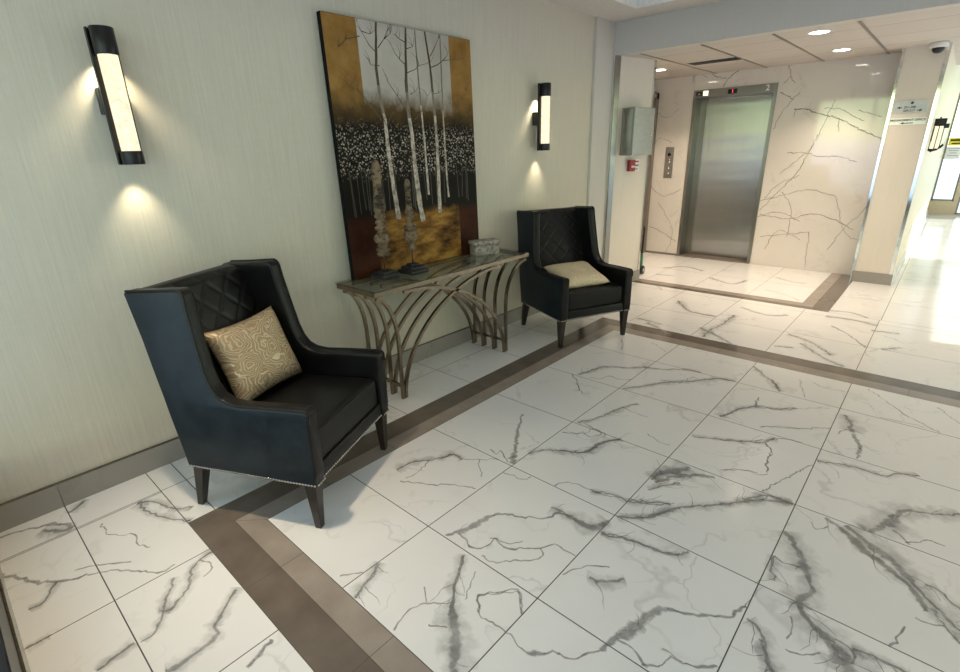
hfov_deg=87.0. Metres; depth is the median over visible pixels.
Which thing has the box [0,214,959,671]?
floor
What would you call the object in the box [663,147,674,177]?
panel
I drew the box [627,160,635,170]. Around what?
fire alarm
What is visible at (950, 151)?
print
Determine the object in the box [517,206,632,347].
wingback armchair
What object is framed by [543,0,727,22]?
ceiling
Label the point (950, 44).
trim
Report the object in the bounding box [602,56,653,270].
wall
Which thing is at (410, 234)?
finial
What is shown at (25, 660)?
baseboard
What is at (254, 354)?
throw pillow
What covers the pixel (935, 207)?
wall
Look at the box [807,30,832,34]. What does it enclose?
recessed light
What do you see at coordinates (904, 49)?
trim
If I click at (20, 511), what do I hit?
baseboard
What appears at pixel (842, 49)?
recessed light
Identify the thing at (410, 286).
console table
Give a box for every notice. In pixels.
[634,159,639,170]
[944,146,959,158]
[948,138,959,145]
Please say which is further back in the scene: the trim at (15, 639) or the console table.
the console table
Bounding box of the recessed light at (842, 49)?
[831,48,852,51]
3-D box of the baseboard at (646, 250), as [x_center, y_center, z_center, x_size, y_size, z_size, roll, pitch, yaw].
[2.809,-1.325,8.023,0.616,0.030,0.008,16,26,39]
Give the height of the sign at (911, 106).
0.122 m
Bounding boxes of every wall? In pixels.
[0,0,615,503]
[646,52,901,274]
[892,43,959,274]
[927,93,959,215]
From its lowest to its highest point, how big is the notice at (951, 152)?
0.255 m
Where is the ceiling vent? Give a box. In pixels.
[684,57,742,65]
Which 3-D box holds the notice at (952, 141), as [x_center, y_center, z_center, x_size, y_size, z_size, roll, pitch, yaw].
[10.202,-4.160,10.829,0.250,0.165,0.004,16,26,39]
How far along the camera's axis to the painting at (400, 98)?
3.48 m
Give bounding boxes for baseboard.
[0,307,538,532]
[0,567,30,671]
[632,270,639,280]
[646,250,675,255]
[851,270,892,285]
[891,210,927,284]
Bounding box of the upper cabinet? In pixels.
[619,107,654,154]
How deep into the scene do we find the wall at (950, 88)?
6.90 m
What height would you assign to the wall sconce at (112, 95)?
0.555 m
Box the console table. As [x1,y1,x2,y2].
[336,249,528,398]
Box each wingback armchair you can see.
[124,258,388,528]
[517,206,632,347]
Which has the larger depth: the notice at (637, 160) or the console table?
the notice at (637, 160)
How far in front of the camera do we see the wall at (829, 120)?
6.44 m
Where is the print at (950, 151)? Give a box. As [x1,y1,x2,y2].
[947,148,959,155]
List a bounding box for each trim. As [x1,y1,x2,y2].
[0,579,26,671]
[603,55,620,262]
[637,59,656,269]
[640,21,890,73]
[850,48,905,279]
[889,42,952,274]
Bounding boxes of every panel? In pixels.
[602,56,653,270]
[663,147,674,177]
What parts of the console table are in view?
curved leg, curved leg, curved leg, curved leg, frame, curved leg, curved leg, curved leg, curved leg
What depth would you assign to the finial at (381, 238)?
3.33 m
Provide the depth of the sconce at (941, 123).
5.72 m
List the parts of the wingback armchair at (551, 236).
leg, nailhead trim, panel, quilted backrest, leg, rail, nailhead trim, panel, leg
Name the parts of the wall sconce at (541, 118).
plate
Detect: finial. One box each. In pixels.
[371,160,399,279]
[398,179,428,275]
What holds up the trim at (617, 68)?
attached to the wall at (636, 74)
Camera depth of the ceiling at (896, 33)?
5.01 m
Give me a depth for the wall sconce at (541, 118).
4.52 m
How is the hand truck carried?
on the floor
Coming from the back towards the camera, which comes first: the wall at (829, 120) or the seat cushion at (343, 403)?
the wall at (829, 120)
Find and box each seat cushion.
[252,374,376,457]
[568,282,622,310]
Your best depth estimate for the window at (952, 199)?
11.01 m
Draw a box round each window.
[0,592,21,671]
[931,94,959,200]
[955,197,959,214]
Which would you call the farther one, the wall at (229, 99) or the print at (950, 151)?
the print at (950, 151)
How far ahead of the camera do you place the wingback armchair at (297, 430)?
2.29 m
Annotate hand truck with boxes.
[639,226,644,273]
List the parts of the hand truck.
upright frame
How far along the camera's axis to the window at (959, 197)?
11.08 m
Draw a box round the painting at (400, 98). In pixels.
[316,10,478,279]
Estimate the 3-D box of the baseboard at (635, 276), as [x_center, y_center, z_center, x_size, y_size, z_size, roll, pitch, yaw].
[1.770,-0.719,6.302,0.626,0.130,0.023,-14,24,-30]
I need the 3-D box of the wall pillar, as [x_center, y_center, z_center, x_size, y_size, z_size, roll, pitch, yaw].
[4.834,-1.890,5.825,0.367,2.500,0.630,16,26,39]
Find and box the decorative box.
[468,238,500,255]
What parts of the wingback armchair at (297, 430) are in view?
leg, quilted backrest, panel, nailhead trim, panel, leg, rail, nailhead trim, leg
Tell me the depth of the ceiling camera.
5.01 m
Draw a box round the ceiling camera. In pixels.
[929,41,949,53]
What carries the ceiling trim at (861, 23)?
attached to the ceiling at (896, 33)
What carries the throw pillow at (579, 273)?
on the wingback armchair at (551, 236)
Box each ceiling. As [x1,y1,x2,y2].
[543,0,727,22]
[626,6,959,79]
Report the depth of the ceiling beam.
4.46 m
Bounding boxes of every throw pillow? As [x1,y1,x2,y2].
[204,306,302,400]
[543,261,609,288]
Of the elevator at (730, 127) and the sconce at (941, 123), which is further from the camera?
the elevator at (730, 127)
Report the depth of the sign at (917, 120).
5.43 m
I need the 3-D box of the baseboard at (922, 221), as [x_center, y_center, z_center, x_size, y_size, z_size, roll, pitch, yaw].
[7.455,-1.722,8.662,0.012,0.100,7.910,16,26,39]
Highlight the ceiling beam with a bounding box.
[614,0,959,55]
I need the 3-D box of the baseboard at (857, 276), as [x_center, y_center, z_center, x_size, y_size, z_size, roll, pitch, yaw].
[4.650,-0.690,6.010,0.386,0.130,0.012,16,26,39]
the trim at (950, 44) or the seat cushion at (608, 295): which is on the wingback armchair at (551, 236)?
the seat cushion at (608, 295)
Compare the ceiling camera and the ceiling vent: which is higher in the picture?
the ceiling camera
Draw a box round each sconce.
[83,25,145,164]
[532,82,550,150]
[928,117,949,151]
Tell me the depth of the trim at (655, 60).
6.07 m
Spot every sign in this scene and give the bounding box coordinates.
[889,117,926,124]
[892,99,929,113]
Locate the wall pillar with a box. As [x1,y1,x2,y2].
[854,45,946,273]
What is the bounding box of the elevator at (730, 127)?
[676,83,777,263]

